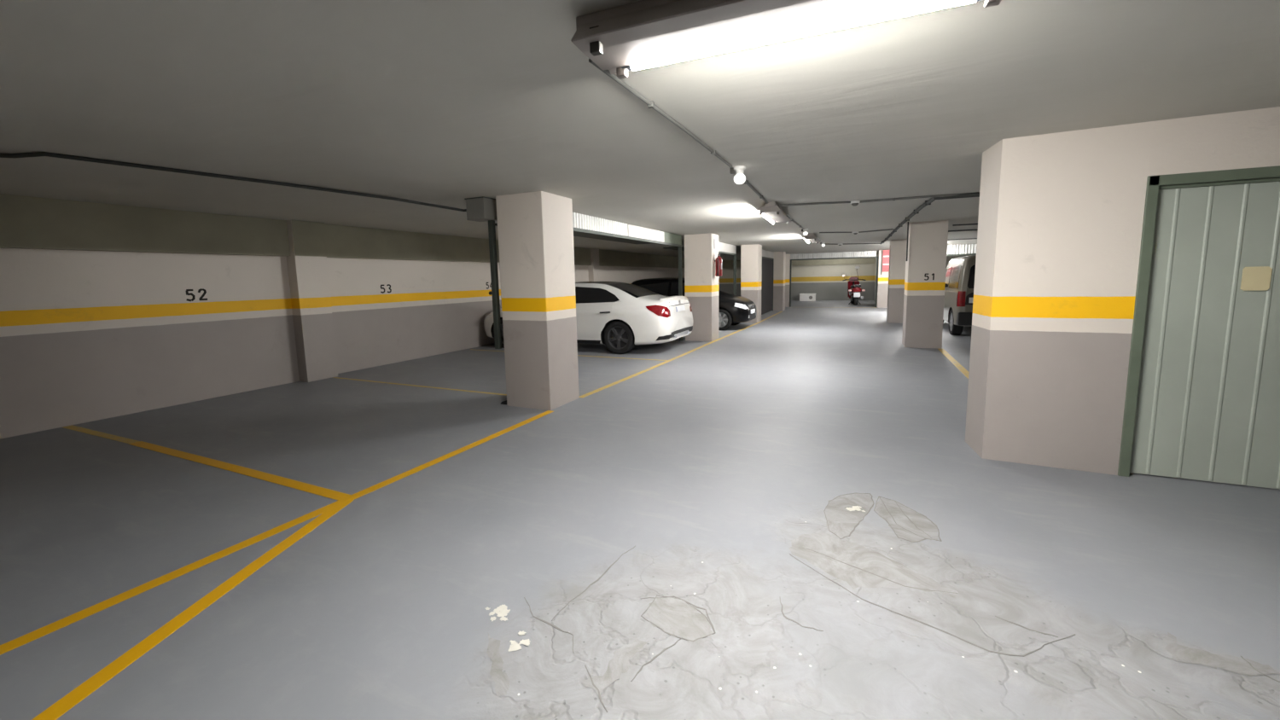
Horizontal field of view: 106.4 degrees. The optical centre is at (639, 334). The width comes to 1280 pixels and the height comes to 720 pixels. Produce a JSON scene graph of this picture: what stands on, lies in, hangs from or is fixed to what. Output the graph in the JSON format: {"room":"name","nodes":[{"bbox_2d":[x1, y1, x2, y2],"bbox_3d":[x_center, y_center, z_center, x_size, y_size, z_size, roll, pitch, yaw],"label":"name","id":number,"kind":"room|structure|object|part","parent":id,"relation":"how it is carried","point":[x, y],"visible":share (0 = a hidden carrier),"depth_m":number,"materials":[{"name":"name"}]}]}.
{"room":"parking garage","nodes":[
{"label":"parking garage","id":0,"kind":"room"},
{"bbox_2d":[0,247,719,439],"bbox_3d":[-2.035,-1.448,14.915,0.202,2.470,34.000,2,7,24],"label":"wall","id":1,"kind":"structure","parent":0,"point":[86,336],"depth_m":6.23,"materials":[{"name":"white paint"}]},
{"bbox_2d":[286,220,337,382],"bbox_3d":[-5.179,-0.514,7.550,0.210,2.470,0.480,2,7,24],"label":"pilaster","id":2,"kind":"object","parent":1,"relation":"attached to","point":[308,276],"visible":0.79,"depth_m":7.47,"materials":[{"name":"grey paint"}]},
{"bbox_2d":[0,193,684,267],"bbox_3d":[-1.868,-2.405,14.717,0.214,0.530,33.600,2,7,24],"label":"beam","id":3,"kind":"structure","parent":1,"relation":"attached to","point":[26,222],"depth_m":6.38,"materials":[{"name":"concrete"}]},
{"bbox_2d":[587,248,599,281],"bbox_3d":[-1.487,-1.546,15.648,0.190,2.470,0.400,2,7,24],"label":"pilaster","id":4,"kind":"object","parent":1,"relation":"attached to","point":[593,270],"visible":0.29,"depth_m":15.44,"materials":[{"name":"beige paint"}]},
{"bbox_2d":[0,300,1279,719],"bbox_3d":[4.706,0.094,12.029,14.950,0.204,34.000,2,7,24],"label":"floor","id":5,"kind":"structure","parent":0,"point":[790,514],"depth_m":2.62,"materials":[{"name":"paint"}]},
{"bbox_2d":[495,191,579,410],"bbox_3d":[-1.216,-0.391,5.803,0.635,2.470,0.630,2,7,24],"label":"concrete column","id":6,"kind":"structure","parent":5,"relation":"on","point":[535,229],"depth_m":5.55,"materials":[{"name":"beige paint"}]},
{"bbox_2d":[483,281,692,354],"bbox_3d":[-1.256,-0.461,10.760,4.680,1.451,2.150,2,7,24],"label":"car","id":7,"kind":"object","parent":5,"relation":"on","point":[620,317],"visible":0.61,"depth_m":9.58,"materials":[{"name":"white paint"}]},
{"bbox_3d":[-0.997,-0.282,9.729,1.001,0.647,0.127,2,7,24],"label":"door","id":8,"kind":"part","parent":7,"relation":"part of","materials":[{"name":"white paint"}]},
{"bbox_3d":[-0.926,-1.129,10.530,0.961,0.084,1.000,2,7,24],"label":"roof glass","id":9,"kind":"part","parent":7,"relation":"part of","materials":[{"name":"black glass"}]},
{"bbox_2d":[645,305,670,317],"bbox_3d":[0.342,-0.445,9.222,0.440,0.250,0.263,2,7,24],"label":"tail light","id":10,"kind":"object","parent":7,"relation":"attached to","point":[651,311],"depth_m":9.14,"materials":[{"name":"red plastic"}]},
{"bbox_2d":[656,334,672,340],"bbox_3d":[0.511,0.047,9.253,0.440,0.126,0.151,-5,8,-32],"label":"vent","id":11,"kind":"object","parent":7,"relation":"attached to","point":[659,337],"depth_m":9.18,"materials":[{"name":"plastic"}]},
{"bbox_3d":[0.818,-0.528,9.809,0.049,0.114,0.521,2,7,24],"label":"number plate","id":12,"kind":"part","parent":7,"relation":"part of","materials":[{"name":"white plastic"}]},
{"bbox_2d":[671,325,692,337],"bbox_3d":[0.855,-0.057,9.852,0.063,0.114,1.323,2,7,24],"label":"diffuser","id":13,"kind":"object","parent":7,"relation":"attached to","point":[683,330],"depth_m":9.86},
{"bbox_2d":[494,212,683,341],"bbox_3d":[-0.659,-0.770,8.959,1.122,2.460,5.576,2,7,24],"label":"gate","id":14,"kind":"object","parent":5,"relation":"on","point":[586,226],"visible":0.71,"depth_m":8.77,"materials":[{"name":"white metal"}]},
{"bbox_3d":[-0.768,-1.708,7.343,0.042,0.215,2.625,2,7,24],"label":"corrugated panel","id":15,"kind":"part","parent":14,"relation":"part of","materials":[{"name":"white metal"}]},
{"bbox_3d":[-0.198,-1.737,8.625,0.060,0.049,5.576,2,7,24],"label":"header rail","id":16,"kind":"part","parent":14,"relation":"part of","materials":[{"name":"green metal"}]},
{"bbox_3d":[-0.024,-1.916,8.982,0.032,0.215,0.950,2,7,24],"label":"header panel","id":17,"kind":"part","parent":14,"relation":"part of","materials":[{"name":"white metal"}]},
{"bbox_3d":[0.338,-2.017,9.775,0.032,0.215,0.795,2,7,24],"label":"header panel","id":18,"kind":"part","parent":14,"relation":"part of","materials":[{"name":"white metal"}]},
{"bbox_3d":[0.729,-2.127,10.632,0.030,0.215,1.094,2,7,24],"label":"header panel","id":19,"kind":"part","parent":14,"relation":"part of","materials":[{"name":"green paint"}]},
{"bbox_3d":[0.954,-0.940,11.249,0.080,2.194,0.066,2,7,24],"label":"post","id":20,"kind":"part","parent":14,"relation":"part of","materials":[{"name":"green metal"}]},
{"bbox_2d":[631,277,756,330],"bbox_3d":[1.471,-0.981,14.517,3.908,1.491,2.090,2,7,24],"label":"hatchback car","id":21,"kind":"object","parent":5,"relation":"on","point":[733,310],"visible":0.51,"depth_m":13.50,"materials":[{"name":"black paint"}]},
{"bbox_2d":[749,313,756,319],"bbox_3d":[3.228,-0.516,13.767,0.028,0.130,0.920,2,7,24],"label":"grille","id":22,"kind":"object","parent":21,"relation":"attached to","point":[752,316],"depth_m":13.70,"materials":[{"name":"black plastic"}]},
{"bbox_2d":[663,241,736,295],"bbox_3d":[1.761,-1.393,13.822,1.120,2.460,4.006,2,7,24],"label":"gate","id":23,"kind":"object","parent":5,"relation":"on","point":[724,248],"visible":0.4,"depth_m":14.66,"materials":[{"name":"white metal"}]},
{"bbox_3d":[2.224,-2.316,13.493,0.060,0.049,4.006,2,7,24],"label":"header rail","id":24,"kind":"part","parent":23,"relation":"part of","materials":[{"name":"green metal"}]},
{"bbox_3d":[2.226,-2.470,13.473,0.032,0.260,4.006,2,7,24],"label":"header panel","id":25,"kind":"part","parent":23,"relation":"part of","materials":[{"name":"white metal"}]},
{"bbox_3d":[3.052,-1.450,15.406,0.080,2.149,0.066,2,7,24],"label":"post","id":26,"kind":"part","parent":23,"relation":"part of","materials":[{"name":"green metal"}]},
{"bbox_2d":[684,233,718,341],"bbox_3d":[1.475,-1.107,11.399,0.655,2.470,0.630,2,7,24],"label":"concrete column","id":27,"kind":"structure","parent":5,"relation":"on","point":[701,281],"depth_m":11.11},
{"bbox_2d":[713,237,716,250],"bbox_3d":[1.742,-2.096,11.113,0.007,0.290,0.260,2,7,24],"label":"sign","id":28,"kind":"object","parent":27,"relation":"attached to","point":[714,239],"visible":1,"depth_m":11.12,"materials":[{"name":"white plastic"}]},
{"bbox_2d":[714,252,722,276],"bbox_3d":[1.821,-1.622,11.137,0.182,0.540,0.181,-4,7,-20],"label":"fire extinguisher","id":29,"kind":"object","parent":27,"relation":"attached to","point":[718,262],"visible":1,"depth_m":11.08,"materials":[{"name":"red metal"}]},
{"bbox_2d":[740,244,762,322],"bbox_3d":[3.615,-1.640,15.545,0.540,2.470,0.650,2,7,24],"label":"concrete column","id":30,"kind":"structure","parent":5,"relation":"on","point":[751,255],"depth_m":15.23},
{"bbox_2d":[761,249,773,314],"bbox_3d":[4.614,-1.956,18.091,0.080,2.460,4.806,2,7,24],"label":"gate","id":31,"kind":"object","parent":5,"relation":"on","point":[767,256],"visible":0.52,"depth_m":18.96,"materials":[{"name":"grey metal"}]},
{"bbox_3d":[4.606,-3.048,17.956,0.032,0.260,4.806,2,7,24],"label":"header panel","id":32,"kind":"part","parent":31,"relation":"part of","materials":[{"name":"white metal"}]},
{"bbox_3d":[5.597,-2.075,20.251,0.080,2.149,0.066,2,7,24],"label":"post","id":33,"kind":"part","parent":31,"relation":"part of","materials":[{"name":"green metal"}]},
{"bbox_2d":[773,251,785,310],"bbox_3d":[5.904,-2.269,20.478,0.520,2.470,0.600,2,7,24],"label":"concrete column","id":34,"kind":"structure","parent":5,"relation":"on","point":[779,258],"depth_m":20.20,"materials":[{"name":"beige paint"}]},
{"bbox_2d":[785,254,790,307],"bbox_3d":[6.900,-2.558,22.753,0.440,2.470,0.500,2,7,24],"label":"concrete column","id":35,"kind":"structure","parent":5,"relation":"on","point":[788,256],"depth_m":22.48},
{"bbox_2d":[799,293,815,301],"bbox_3d":[9.577,-2.122,27.335,0.860,0.420,0.430,2,7,24],"label":"storage box","id":36,"kind":"object","parent":5,"relation":"on","point":[803,297],"visible":1,"depth_m":27.15,"materials":[{"name":"white plastic"}]},
{"bbox_2d":[789,250,878,307],"bbox_3d":[9.143,-2.589,22.654,3.701,2.460,2.120,2,7,24],"label":"gate","id":37,"kind":"object","parent":5,"relation":"on","point":[866,254],"visible":0.98,"depth_m":21.56,"materials":[{"name":"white metal"}]},
{"bbox_3d":[7.070,-2.380,22.499,0.066,2.169,0.080,2,7,24],"label":"post","id":38,"kind":"part","parent":37,"relation":"part of","materials":[{"name":"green metal"}]},
{"bbox_3d":[8.654,-3.573,21.606,3.600,0.240,0.050,2,7,24],"label":"corrugated panel","id":39,"kind":"part","parent":37,"relation":"part of","materials":[{"name":"white metal"}]},
{"bbox_3d":[8.698,-3.428,21.610,3.701,0.049,0.060,2,7,24],"label":"header rail","id":40,"kind":"part","parent":37,"relation":"part of","materials":[{"name":"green metal"}]},
{"bbox_3d":[10.380,-2.273,21.000,0.066,2.169,0.080,2,7,24],"label":"post","id":41,"kind":"part","parent":37,"relation":"part of","materials":[{"name":"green metal"}]},
{"bbox_2d":[841,266,866,305],"bbox_3d":[10.387,-2.379,23.214,1.111,1.861,2.094,1,7,18],"label":"motor scooter","id":42,"kind":"object","parent":5,"relation":"on","point":[854,290],"visible":1,"depth_m":22.92,"materials":[{"name":"metal"}]},
{"bbox_3d":[10.287,-2.284,22.837,0.449,0.174,0.941,1,7,18],"label":"seat","id":43,"kind":"part","parent":42,"relation":"part of","materials":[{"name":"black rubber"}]},
{"bbox_3d":[10.092,-1.838,22.276,0.277,0.213,0.013,1,7,18],"label":"number plate","id":44,"kind":"part","parent":42,"relation":"part of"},
{"bbox_2d":[876,250,888,308],"bbox_3d":[10.748,-2.424,20.928,0.640,2.470,0.650,2,7,24],"label":"concrete column","id":45,"kind":"structure","parent":5,"relation":"on","point":[882,280],"depth_m":20.73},
{"bbox_2d":[882,250,889,272],"bbox_3d":[10.589,-3.167,20.514,0.350,0.950,0.049,2,7,24],"label":"sign","id":46,"kind":"object","parent":45,"relation":"attached to","point":[886,253],"visible":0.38,"depth_m":20.52,"materials":[{"name":"red plastic"}]},
{"bbox_2d":[886,238,906,323],"bbox_3d":[7.874,-1.605,14.487,0.610,2.470,0.650,2,7,24],"label":"concrete column","id":47,"kind":"structure","parent":5,"relation":"on","point":[898,247],"depth_m":14.25,"materials":[{"name":"beige paint"}]},
{"bbox_2d":[901,220,948,349],"bbox_3d":[5.739,-0.993,9.673,0.640,2.470,0.652,2,7,24],"label":"concrete column","id":48,"kind":"structure","parent":5,"relation":"on","point":[926,263],"depth_m":9.39,"materials":[{"name":"white paint"}]},
{"bbox_2d":[906,221,908,261],"bbox_3d":[5.205,-1.805,9.317,0.027,0.750,0.078,3,8,30],"label":"conduit","id":49,"kind":"object","parent":48,"relation":"attached to","point":[907,222],"visible":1,"depth_m":9.29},
{"bbox_2d":[942,255,976,335],"bbox_3d":[8.679,-1.050,12.158,2.070,1.881,4.198,2,7,24],"label":"van","id":50,"kind":"object","parent":5,"relation":"on","point":[960,272],"visible":0.26,"depth_m":10.76,"materials":[{"name":"beige paint"}]},
{"bbox_2d":[956,290,965,306],"bbox_3d":[7.144,-0.793,10.665,0.082,0.342,0.184,-4,7,-25],"label":"tail light","id":51,"kind":"object","parent":50,"relation":"attached to","point":[961,296],"depth_m":10.62,"materials":[{"name":"red plastic"}]},
{"bbox_3d":[7.524,-1.008,10.467,0.686,1.241,0.093,2,7,24],"label":"door","id":52,"kind":"part","parent":50,"relation":"part of","materials":[{"name":"beige paint"}]},
{"bbox_3d":[7.440,-0.748,10.501,0.380,0.120,0.042,2,7,23],"label":"number plate","id":53,"kind":"part","parent":50,"relation":"part of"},
{"bbox_2d":[946,244,977,255],"bbox_3d":[12.814,-2.097,17.828,4.496,2.460,2.120,2,7,24],"label":"gate","id":54,"kind":"object","parent":5,"relation":"on","point":[959,249],"visible":0.1,"depth_m":17.14,"materials":[{"name":"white metal"}]},
{"bbox_3d":[12.370,-2.837,16.796,4.496,0.049,0.060,2,7,24],"label":"header rail","id":55,"kind":"part","parent":54,"relation":"part of","materials":[{"name":"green metal"}]},
{"bbox_2d":[0,0,1279,260],"bbox_3d":[4.651,-2.555,11.717,14.950,0.200,34.000,2,7,24],"label":"ceiling","id":56,"kind":"structure","parent":0,"point":[442,102],"depth_m":2.67,"materials":[{"name":"paint"}]},
{"bbox_2d":[0,151,466,211],"bbox_3d":[-4.194,-1.311,4.114,5.408,0.126,1.366,-4,7,-25],"label":"conduit","id":57,"kind":"object","parent":56,"relation":"attached to","point":[32,154],"visible":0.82,"depth_m":4.04,"materials":[{"name":"grey metal"}]},
{"bbox_2d":[464,196,501,349],"bbox_3d":[-1.863,-0.712,5.776,0.290,1.800,0.240,2,7,24],"label":"drainpipe","id":58,"kind":"object","parent":56,"relation":"attached to","point":[479,209],"visible":0.93,"depth_m":5.71,"materials":[{"name":"grey metal"}]},
{"bbox_3d":[-1.882,-1.599,5.671,0.290,0.012,0.240,2,7,24],"label":"lid","id":59,"kind":"part","parent":58,"relation":"part of","materials":[{"name":"grey metal"}]},
{"bbox_3d":[-1.756,-0.590,5.797,0.065,1.549,0.060,2,7,24],"label":"guide rail","id":60,"kind":"part","parent":58,"relation":"part of","materials":[{"name":"black metal"}]},
{"bbox_2d":[588,58,732,168],"bbox_3d":[0.298,-1.340,3.152,0.035,0.029,2.351,2,7,26],"label":"conduit","id":61,"kind":"object","parent":56,"relation":"attached to","point":[650,104],"visible":0.98,"depth_m":2.70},
{"bbox_2d":[729,165,745,184],"bbox_3d":[0.883,-1.427,4.307,0.140,0.149,0.110,2,7,24],"label":"lamp","id":62,"kind":"object","parent":56,"relation":"attached to","point":[739,178],"visible":1,"depth_m":4.27,"materials":[{"name":"white plastic"}]},
{"bbox_3d":[0.897,-1.397,4.304,0.108,0.090,0.108,2,7,24],"label":"bulb","id":63,"kind":"part","parent":62,"relation":"part of","materials":[{"name":"white glass"}]},
{"bbox_2d":[735,173,767,203],"bbox_3d":[1.288,-1.624,5.386,0.038,0.033,2.071,2,7,22],"label":"conduit","id":64,"kind":"object","parent":56,"relation":"attached to","point":[746,182],"visible":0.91,"depth_m":5.42,"materials":[{"name":"grey metal"}]},
{"bbox_2d":[756,201,791,225],"bbox_3d":[2.006,-1.776,7.103,0.332,0.158,1.540,2,7,22],"label":"fluorescent light","id":65,"kind":"object","parent":56,"relation":"attached to","point":[771,212],"visible":1,"depth_m":6.61,"materials":[{"name":"white plastic"}]},
{"bbox_2d":[570,0,1001,79],"bbox_3d":[0.463,-1.095,1.598,1.440,0.158,0.332,2,7,22],"label":"fluorescent light","id":66,"kind":"object","parent":56,"relation":"attached to","point":[620,40],"visible":1,"depth_m":1.64,"materials":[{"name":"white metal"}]},
{"bbox_2d":[589,25,603,56],"bbox_3d":[-0.159,-1.063,1.734,0.040,0.088,0.032,2,7,22],"label":"socket","id":67,"kind":"object","parent":66,"relation":"attached to","point":[596,44],"depth_m":1.72,"materials":[{"name":"white plastic"}]},
{"bbox_2d":[616,66,628,79],"bbox_3d":[-0.072,-1.089,1.941,0.040,0.088,0.032,2,7,22],"label":"socket","id":68,"kind":"object","parent":66,"relation":"attached to","point":[622,72],"depth_m":1.93,"materials":[{"name":"white plastic"}]},
{"bbox_2d":[983,0,1001,7],"bbox_3d":[1.083,-1.057,1.465,0.040,0.088,0.032,2,7,22],"label":"socket","id":69,"kind":"object","parent":66,"relation":"attached to","point":[987,2],"depth_m":1.47,"materials":[{"name":"white plastic"}]},
{"bbox_2d":[786,215,804,229],"bbox_3d":[2.934,-2.082,8.981,0.045,0.035,2.570,2,7,24],"label":"conduit","id":70,"kind":"object","parent":56,"relation":"attached to","point":[790,218],"visible":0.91,"depth_m":8.79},
{"bbox_2d":[801,228,808,235],"bbox_3d":[3.535,-2.194,10.281,0.134,0.134,0.099,2,7,24],"label":"lamp","id":71,"kind":"object","parent":56,"relation":"attached to","point":[805,233],"visible":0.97,"depth_m":10.24,"materials":[{"name":"white plastic"}]},
{"bbox_2d":[802,232,819,244],"bbox_3d":[4.335,-2.413,12.100,0.332,0.158,1.540,2,7,22],"label":"fluorescent light","id":72,"kind":"object","parent":56,"relation":"attached to","point":[811,237],"visible":0.98,"depth_m":11.46,"materials":[{"name":"white plastic"}]},
{"bbox_2d":[779,201,850,206],"bbox_3d":[2.385,-1.782,6.526,0.917,0.025,0.034,0,7,11],"label":"conduit","id":73,"kind":"object","parent":56,"relation":"attached to","point":[836,202],"visible":1,"depth_m":6.51,"materials":[{"name":"grey metal"}]},
{"bbox_2d":[819,232,851,232],"bbox_3d":[4.546,-2.369,11.124,0.789,0.027,0.028,-2,7,-6],"label":"conduit","id":74,"kind":"object","parent":56,"relation":"attached to","point":[819,232],"visible":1,"depth_m":11.11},
{"bbox_2d":[850,200,860,206],"bbox_3d":[2.907,-1.769,6.471,0.124,0.062,0.124,2,7,24],"label":"smoke detector","id":75,"kind":"object","parent":56,"relation":"attached to","point":[854,203],"visible":0.99,"depth_m":6.43,"materials":[{"name":"white plastic"}]},
{"bbox_2d":[843,243,879,244],"bbox_3d":[7.192,-2.945,15.541,1.208,0.034,0.036,-1,7,0],"label":"conduit","id":76,"kind":"object","parent":56,"relation":"attached to","point":[846,243],"visible":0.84,"depth_m":15.52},
{"bbox_2d":[858,228,893,232],"bbox_3d":[5.368,-2.361,10.915,0.028,0.027,0.752,-7,9,-42],"label":"conduit","id":77,"kind":"object","parent":56,"relation":"attached to","point":[889,229],"visible":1,"depth_m":10.88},
{"bbox_2d":[859,192,977,203],"bbox_3d":[4.453,-1.745,5.851,3.225,0.037,0.096,1,7,21],"label":"conduit","id":78,"kind":"object","parent":56,"relation":"attached to","point":[949,194],"visible":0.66,"depth_m":6.18,"materials":[{"name":"grey metal"}]},
{"bbox_2d":[879,192,979,244],"bbox_3d":[5.761,-2.330,10.718,1.777,0.063,10.207,0,7,13],"label":"conduit","id":79,"kind":"object","parent":56,"relation":"attached to","point":[929,201],"visible":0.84,"depth_m":6.52,"materials":[{"name":"grey metal"}]},
{"bbox_2d":[947,238,977,240],"bbox_3d":[10.383,-2.815,13.924,3.753,0.027,0.111,2,7,26],"label":"conduit","id":80,"kind":"object","parent":56,"relation":"attached to","point":[970,238],"visible":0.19,"depth_m":14.30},
{"bbox_2d":[948,229,977,232],"bbox_3d":[8.896,-2.404,10.671,3.753,0.027,0.111,2,7,26],"label":"conduit","id":81,"kind":"object","parent":56,"relation":"attached to","point":[962,229],"visible":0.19,"depth_m":11.27,"materials":[{"name":"grey metal"}]},
{"bbox_2d":[952,223,977,226],"bbox_3d":[8.214,-2.215,9.181,3.753,0.027,0.111,2,7,26],"label":"conduit","id":82,"kind":"object","parent":56,"relation":"attached to","point":[966,224],"visible":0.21,"depth_m":9.86,"materials":[{"name":"grey metal"}]},
{"bbox_2d":[719,255,971,300],"bbox_3d":[11.659,-3.175,27.140,14.550,2.470,0.200,2,7,24],"label":"wall","id":83,"kind":"structure","parent":0,"point":[826,282],"depth_m":27.53,"materials":[{"name":"paint"}]},
{"bbox_2d":[722,257,875,267],"bbox_3d":[8.977,-4.244,28.053,8.650,0.450,0.120,2,7,24],"label":"trim","id":84,"kind":"structure","parent":83,"relation":"attached to","point":[726,264],"depth_m":27.31,"materials":[{"name":"concrete"}]},
{"bbox_2d":[873,252,878,301],"bbox_3d":[11.862,-2.792,23.858,0.150,2.470,5.650,2,7,24],"label":"wall","id":85,"kind":"structure","parent":0,"point":[877,253],"depth_m":25.25,"materials":[{"name":"paint"}]},
{"bbox_2d":[965,106,1279,475],"bbox_3d":[5.359,-0.167,2.725,5.700,2.470,0.450,2,7,24],"label":"wall","id":86,"kind":"structure","parent":0,"point":[1061,218],"depth_m":3.50,"materials":[{"name":"beige paint"}]},
{"bbox_2d":[1117,165,1279,488],"bbox_3d":[4.246,-0.001,3.050,1.695,2.112,0.102,2,7,24],"label":"door","id":87,"kind":"structure","parent":86,"relation":"in","point":[1202,400],"depth_m":3.24,"materials":[{"name":"green paint"}]}
]}

